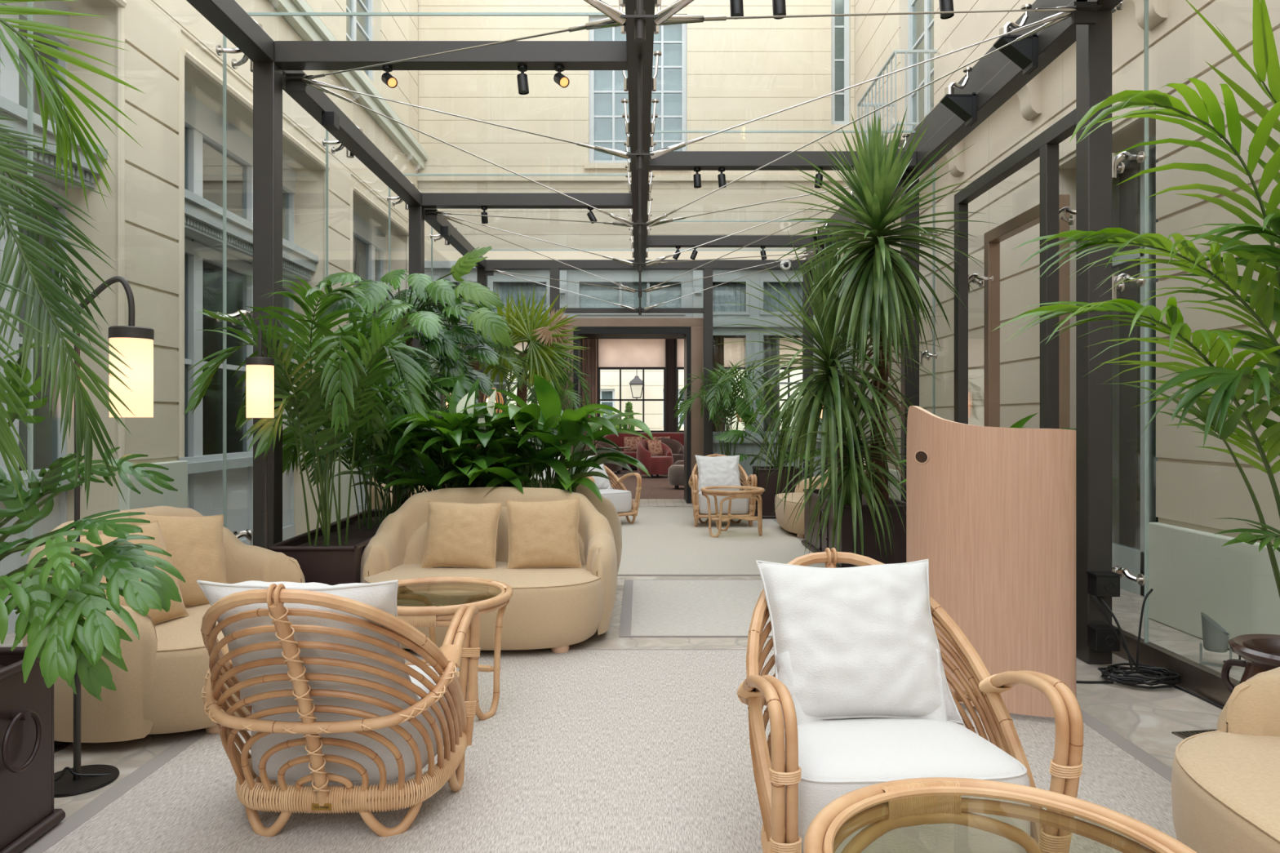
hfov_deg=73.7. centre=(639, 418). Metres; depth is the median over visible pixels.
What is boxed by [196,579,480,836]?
rattan armchair
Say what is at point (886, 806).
round table
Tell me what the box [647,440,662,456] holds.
cushion
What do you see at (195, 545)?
throw cushion
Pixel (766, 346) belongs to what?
window
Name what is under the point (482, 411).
flower
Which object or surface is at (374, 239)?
window
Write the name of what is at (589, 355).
door curtain
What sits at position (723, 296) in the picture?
window
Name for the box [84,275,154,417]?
floor lamp
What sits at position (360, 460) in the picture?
palm
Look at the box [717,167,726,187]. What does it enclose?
spotlight
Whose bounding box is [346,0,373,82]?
window
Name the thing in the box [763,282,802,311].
window
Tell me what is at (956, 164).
corbel
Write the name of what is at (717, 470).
pillow
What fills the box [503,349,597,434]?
palm
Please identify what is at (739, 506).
seat cushion
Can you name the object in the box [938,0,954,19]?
spotlight
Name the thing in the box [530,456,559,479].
pillow
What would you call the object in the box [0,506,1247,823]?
floor
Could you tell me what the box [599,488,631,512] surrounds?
seat cushion
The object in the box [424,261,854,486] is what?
wall
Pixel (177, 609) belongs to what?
throw cushion
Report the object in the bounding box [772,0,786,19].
spotlight
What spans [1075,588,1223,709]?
cable coil
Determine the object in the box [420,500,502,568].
throw cushion
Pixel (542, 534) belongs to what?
throw cushion
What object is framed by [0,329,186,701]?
philodendron
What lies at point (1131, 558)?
door
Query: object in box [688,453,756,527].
rattan armchair
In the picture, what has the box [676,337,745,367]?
blind
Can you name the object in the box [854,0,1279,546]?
wall
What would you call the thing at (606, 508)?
loveseat
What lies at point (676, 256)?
spotlight
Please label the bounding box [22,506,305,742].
loveseat
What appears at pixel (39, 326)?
date palm
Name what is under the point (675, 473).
ottoman
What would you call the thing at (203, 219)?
window
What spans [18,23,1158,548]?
wall
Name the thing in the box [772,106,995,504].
tree
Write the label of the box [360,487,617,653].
loveseat
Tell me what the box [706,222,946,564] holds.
tree
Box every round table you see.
[396,577,513,720]
[700,485,764,537]
[803,777,1196,852]
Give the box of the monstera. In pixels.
[315,245,513,509]
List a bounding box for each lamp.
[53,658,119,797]
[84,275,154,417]
[245,325,274,417]
[262,450,268,549]
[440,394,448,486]
[483,369,503,419]
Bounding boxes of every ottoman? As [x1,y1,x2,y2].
[667,464,684,489]
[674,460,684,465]
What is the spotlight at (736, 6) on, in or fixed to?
attached to the metal frame structure
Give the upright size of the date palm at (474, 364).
1.744 m
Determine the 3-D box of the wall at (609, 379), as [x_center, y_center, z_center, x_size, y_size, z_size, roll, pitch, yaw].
[0.000,-1.800,27.190,18.000,6.000,0.420,0,0,0]
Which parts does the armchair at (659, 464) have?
seat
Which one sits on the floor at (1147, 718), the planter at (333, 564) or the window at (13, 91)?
the planter at (333, 564)
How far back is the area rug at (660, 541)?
8.02 m
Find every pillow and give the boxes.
[200,580,417,709]
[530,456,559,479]
[565,455,612,489]
[695,455,740,491]
[758,560,961,724]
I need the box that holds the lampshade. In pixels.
[483,386,503,419]
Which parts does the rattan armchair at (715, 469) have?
rail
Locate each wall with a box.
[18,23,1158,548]
[33,0,417,536]
[417,0,855,261]
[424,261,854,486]
[506,369,802,430]
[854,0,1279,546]
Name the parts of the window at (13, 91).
frame, sill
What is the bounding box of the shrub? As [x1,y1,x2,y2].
[600,410,622,430]
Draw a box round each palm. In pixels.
[0,0,142,520]
[183,274,438,546]
[286,353,459,530]
[426,319,537,450]
[460,285,590,456]
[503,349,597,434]
[673,357,777,456]
[991,0,1279,597]
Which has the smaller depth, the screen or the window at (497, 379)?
the screen
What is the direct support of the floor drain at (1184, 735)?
on the floor at (1147, 718)
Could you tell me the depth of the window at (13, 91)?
4.95 m
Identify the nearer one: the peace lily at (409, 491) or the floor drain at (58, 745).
the floor drain at (58, 745)
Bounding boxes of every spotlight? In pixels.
[381,64,397,88]
[480,206,488,223]
[516,64,528,94]
[553,64,569,88]
[586,206,597,223]
[672,245,680,259]
[689,245,697,260]
[693,167,701,187]
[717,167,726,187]
[729,0,743,19]
[760,245,766,259]
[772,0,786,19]
[813,167,822,187]
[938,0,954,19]
[1200,612,1240,668]
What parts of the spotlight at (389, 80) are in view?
bulb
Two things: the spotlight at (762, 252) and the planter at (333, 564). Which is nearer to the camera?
the planter at (333, 564)
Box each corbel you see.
[945,138,964,177]
[1016,71,1041,120]
[1133,0,1167,30]
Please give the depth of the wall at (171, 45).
5.76 m
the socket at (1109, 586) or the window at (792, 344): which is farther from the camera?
the window at (792, 344)
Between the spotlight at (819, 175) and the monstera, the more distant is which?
the spotlight at (819, 175)
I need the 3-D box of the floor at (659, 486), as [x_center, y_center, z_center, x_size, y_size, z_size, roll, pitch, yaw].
[0.000,1.298,17.000,12.000,0.204,8.800,0,0,0]
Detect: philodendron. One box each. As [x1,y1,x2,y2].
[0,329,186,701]
[714,396,821,468]
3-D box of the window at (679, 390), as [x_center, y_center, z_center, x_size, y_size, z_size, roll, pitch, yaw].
[1.210,-0.350,27.225,1.180,1.300,0.250,0,0,0]
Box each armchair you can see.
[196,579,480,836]
[530,456,586,479]
[565,455,641,524]
[596,440,622,472]
[635,439,673,478]
[656,437,684,465]
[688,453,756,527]
[737,547,1083,852]
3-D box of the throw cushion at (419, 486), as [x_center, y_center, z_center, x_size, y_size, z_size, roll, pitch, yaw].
[-1.868,0.634,6.978,0.209,0.429,0.450,0,0,11]
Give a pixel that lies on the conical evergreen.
(628, 406)
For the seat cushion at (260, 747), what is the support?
on the rattan armchair at (323, 679)
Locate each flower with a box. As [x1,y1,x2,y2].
[456,392,468,413]
[466,391,475,414]
[477,408,486,433]
[486,389,496,416]
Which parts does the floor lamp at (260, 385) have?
lamp shade, arm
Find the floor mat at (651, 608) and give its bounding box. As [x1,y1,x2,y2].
[618,579,772,637]
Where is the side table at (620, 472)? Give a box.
[608,447,631,473]
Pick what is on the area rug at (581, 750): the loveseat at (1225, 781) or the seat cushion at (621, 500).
the loveseat at (1225, 781)
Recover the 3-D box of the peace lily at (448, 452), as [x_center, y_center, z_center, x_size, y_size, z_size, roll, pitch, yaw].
[-1.163,0.217,5.332,1.122,0.972,1.034,0,0,43]
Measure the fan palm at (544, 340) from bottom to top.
2.110 m
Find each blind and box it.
[458,342,532,360]
[598,338,665,367]
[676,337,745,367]
[779,337,802,367]
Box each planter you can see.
[0,646,65,852]
[267,509,395,585]
[751,466,802,518]
[800,488,906,568]
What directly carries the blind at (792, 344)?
attached to the window at (792, 344)
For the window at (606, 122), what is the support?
in the wall at (740, 71)
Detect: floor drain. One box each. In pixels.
[53,741,72,753]
[1171,728,1217,739]
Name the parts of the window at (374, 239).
sill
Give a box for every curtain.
[18,51,35,469]
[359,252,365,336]
[582,338,596,456]
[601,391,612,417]
[680,391,684,424]
[835,0,843,120]
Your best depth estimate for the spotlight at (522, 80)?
4.82 m
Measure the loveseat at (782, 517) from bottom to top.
0.795 m
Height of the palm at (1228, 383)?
2.139 m
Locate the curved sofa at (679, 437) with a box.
[603,432,684,466]
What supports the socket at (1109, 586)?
attached to the box at (1100, 584)
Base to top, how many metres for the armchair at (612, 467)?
0.780 m
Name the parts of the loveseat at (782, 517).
seat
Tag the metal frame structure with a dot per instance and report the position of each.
(1046, 28)
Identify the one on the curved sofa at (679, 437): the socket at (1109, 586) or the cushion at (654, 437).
the cushion at (654, 437)
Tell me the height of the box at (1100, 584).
0.108 m
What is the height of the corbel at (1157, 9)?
0.430 m
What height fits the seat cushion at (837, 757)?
0.244 m
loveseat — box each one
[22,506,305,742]
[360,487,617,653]
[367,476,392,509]
[444,480,622,574]
[774,457,867,538]
[1171,666,1279,852]
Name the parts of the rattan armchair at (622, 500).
rail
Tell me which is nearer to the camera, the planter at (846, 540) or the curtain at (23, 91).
the curtain at (23, 91)
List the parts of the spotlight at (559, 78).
bulb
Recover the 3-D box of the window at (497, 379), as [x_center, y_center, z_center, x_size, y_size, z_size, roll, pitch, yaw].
[-1.730,-0.510,12.367,0.860,1.680,0.095,0,0,0]
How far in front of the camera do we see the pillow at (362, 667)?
2.26 m
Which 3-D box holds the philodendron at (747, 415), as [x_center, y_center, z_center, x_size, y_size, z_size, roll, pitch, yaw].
[1.645,0.165,10.327,1.207,0.960,1.196,0,0,43]
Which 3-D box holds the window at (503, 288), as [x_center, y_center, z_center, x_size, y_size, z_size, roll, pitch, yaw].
[-1.730,-1.760,12.367,0.860,0.720,0.095,0,0,0]
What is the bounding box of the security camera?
[780,259,791,271]
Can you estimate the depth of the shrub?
25.45 m
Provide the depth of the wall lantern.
26.35 m
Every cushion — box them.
[65,520,188,624]
[128,511,226,608]
[251,665,447,781]
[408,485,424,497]
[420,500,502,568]
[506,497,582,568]
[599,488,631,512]
[623,436,642,451]
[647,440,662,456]
[653,436,670,439]
[698,490,749,514]
[784,718,1030,852]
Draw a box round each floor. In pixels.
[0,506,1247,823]
[606,466,684,498]
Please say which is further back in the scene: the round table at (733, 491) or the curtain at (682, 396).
the curtain at (682, 396)
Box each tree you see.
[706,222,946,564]
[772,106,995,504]
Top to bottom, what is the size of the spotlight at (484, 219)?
0.155 m
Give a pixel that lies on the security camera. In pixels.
(787, 266)
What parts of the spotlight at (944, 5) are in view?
bulb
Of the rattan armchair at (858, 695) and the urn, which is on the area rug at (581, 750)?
the rattan armchair at (858, 695)
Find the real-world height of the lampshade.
0.368 m
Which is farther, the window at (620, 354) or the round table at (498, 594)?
the window at (620, 354)
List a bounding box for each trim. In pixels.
[118,0,427,523]
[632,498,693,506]
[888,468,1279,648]
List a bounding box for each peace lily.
[333,445,430,516]
[363,377,556,493]
[433,373,653,502]
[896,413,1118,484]
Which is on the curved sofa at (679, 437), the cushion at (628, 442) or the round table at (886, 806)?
the cushion at (628, 442)
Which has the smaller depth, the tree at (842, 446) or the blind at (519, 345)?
the tree at (842, 446)
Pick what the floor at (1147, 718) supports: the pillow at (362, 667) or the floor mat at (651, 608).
the floor mat at (651, 608)
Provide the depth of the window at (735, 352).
21.08 m
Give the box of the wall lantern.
[629,369,644,399]
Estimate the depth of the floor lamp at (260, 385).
4.20 m
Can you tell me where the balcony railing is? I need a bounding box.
[855,49,937,173]
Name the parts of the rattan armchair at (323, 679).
brass plate, rail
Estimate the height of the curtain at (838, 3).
2.000 m
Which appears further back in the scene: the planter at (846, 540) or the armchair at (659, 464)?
the armchair at (659, 464)
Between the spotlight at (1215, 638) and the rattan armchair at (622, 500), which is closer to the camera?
the spotlight at (1215, 638)
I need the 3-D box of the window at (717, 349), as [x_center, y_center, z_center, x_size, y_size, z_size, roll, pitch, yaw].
[1.285,-0.510,12.367,0.570,1.680,0.095,0,0,0]
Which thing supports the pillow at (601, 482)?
on the rattan armchair at (622, 500)
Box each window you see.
[0,0,107,635]
[178,90,318,545]
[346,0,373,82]
[353,212,395,514]
[435,360,446,417]
[458,342,535,430]
[493,282,546,311]
[493,371,506,419]
[579,282,680,307]
[589,16,686,162]
[597,338,666,432]
[600,389,614,417]
[662,389,684,426]
[675,337,745,432]
[712,282,745,311]
[712,335,724,431]
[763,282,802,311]
[763,335,779,431]
[779,337,802,431]
[831,0,848,124]
[907,0,933,130]
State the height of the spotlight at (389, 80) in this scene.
0.138 m
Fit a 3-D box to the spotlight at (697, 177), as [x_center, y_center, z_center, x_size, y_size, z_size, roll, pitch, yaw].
[0.458,-1.924,6.810,0.064,0.151,0.059,0,0,0]
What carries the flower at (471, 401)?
on the peace lily at (448, 452)
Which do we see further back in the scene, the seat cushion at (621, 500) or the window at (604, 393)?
the window at (604, 393)
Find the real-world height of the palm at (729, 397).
1.562 m
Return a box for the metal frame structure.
[27,0,1239,706]
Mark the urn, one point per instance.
(1261, 652)
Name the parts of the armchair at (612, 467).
backrest, seat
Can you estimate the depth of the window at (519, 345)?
21.08 m
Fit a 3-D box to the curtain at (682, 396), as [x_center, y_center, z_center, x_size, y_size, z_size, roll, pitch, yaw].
[1.210,-0.350,27.325,1.180,1.300,0.050,0,0,0]
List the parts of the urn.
handle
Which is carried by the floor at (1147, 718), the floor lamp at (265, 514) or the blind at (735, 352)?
the floor lamp at (265, 514)
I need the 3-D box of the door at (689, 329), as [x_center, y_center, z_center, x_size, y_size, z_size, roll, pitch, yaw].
[-0.090,-0.115,12.415,2.120,2.630,0.770,0,0,0]
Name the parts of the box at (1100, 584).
lid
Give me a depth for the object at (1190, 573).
4.57 m
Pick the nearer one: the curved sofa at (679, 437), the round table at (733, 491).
the round table at (733, 491)
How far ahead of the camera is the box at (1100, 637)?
4.08 m
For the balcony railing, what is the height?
0.950 m
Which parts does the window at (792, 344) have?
frame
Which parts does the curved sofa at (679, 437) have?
seat, backrest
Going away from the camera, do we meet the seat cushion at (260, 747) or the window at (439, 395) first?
the seat cushion at (260, 747)
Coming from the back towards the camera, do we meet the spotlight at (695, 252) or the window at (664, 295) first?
the window at (664, 295)
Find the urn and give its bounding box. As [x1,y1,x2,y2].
[1221,634,1279,693]
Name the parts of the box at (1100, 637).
lid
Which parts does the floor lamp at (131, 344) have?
arm, lamp shade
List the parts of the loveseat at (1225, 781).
seat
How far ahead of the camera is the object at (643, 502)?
12.08 m
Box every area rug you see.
[20,648,1177,852]
[617,507,825,576]
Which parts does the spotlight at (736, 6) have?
bulb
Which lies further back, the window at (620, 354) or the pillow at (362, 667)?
the window at (620, 354)
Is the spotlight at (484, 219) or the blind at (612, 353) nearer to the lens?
the spotlight at (484, 219)
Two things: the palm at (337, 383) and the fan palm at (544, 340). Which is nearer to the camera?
the palm at (337, 383)
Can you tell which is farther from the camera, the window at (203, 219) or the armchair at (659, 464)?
the armchair at (659, 464)
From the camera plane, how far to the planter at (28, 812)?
2.38 m
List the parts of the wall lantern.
frame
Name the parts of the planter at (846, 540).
ring handle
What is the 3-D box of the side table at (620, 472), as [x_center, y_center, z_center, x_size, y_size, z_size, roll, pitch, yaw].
[-0.450,0.911,18.900,0.500,0.570,0.500,0,0,0]
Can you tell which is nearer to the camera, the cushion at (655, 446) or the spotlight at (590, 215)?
the spotlight at (590, 215)
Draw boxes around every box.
[1085,571,1121,596]
[1085,624,1119,651]
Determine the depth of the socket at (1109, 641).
4.08 m
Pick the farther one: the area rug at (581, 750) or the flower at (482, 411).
the flower at (482, 411)
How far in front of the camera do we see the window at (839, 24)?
12.40 m
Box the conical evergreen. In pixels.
[622,400,635,430]
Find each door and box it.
[560,317,702,503]
[1111,133,1155,596]
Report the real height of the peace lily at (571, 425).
0.973 m
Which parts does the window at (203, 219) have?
sill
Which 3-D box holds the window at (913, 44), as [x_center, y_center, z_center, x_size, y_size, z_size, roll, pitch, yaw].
[3.240,-4.650,9.600,0.080,2.700,1.200,0,0,0]
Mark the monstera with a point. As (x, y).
(428, 295)
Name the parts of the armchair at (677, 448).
backrest, seat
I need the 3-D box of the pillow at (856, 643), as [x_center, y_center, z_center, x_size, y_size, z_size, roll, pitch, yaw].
[0.615,0.629,2.439,0.521,0.409,0.291,0,0,-3]
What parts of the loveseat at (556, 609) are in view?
seat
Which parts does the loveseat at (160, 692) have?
seat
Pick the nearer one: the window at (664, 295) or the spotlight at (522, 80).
the spotlight at (522, 80)
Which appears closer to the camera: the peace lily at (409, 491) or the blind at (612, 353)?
the peace lily at (409, 491)
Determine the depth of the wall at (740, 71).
12.31 m
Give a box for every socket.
[1104,581,1115,591]
[1104,635,1115,646]
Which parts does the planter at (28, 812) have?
ring handle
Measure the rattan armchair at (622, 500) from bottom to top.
0.798 m
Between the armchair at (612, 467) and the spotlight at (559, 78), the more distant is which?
the armchair at (612, 467)
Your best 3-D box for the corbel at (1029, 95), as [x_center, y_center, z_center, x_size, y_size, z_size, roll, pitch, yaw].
[2.982,-2.575,6.670,0.235,0.430,0.210,0,0,0]
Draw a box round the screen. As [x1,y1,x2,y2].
[906,405,1075,717]
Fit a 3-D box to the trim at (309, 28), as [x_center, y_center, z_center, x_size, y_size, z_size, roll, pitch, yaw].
[-3.140,-1.315,4.400,0.160,5.030,15.800,0,0,0]
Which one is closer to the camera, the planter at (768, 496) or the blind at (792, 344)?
the planter at (768, 496)

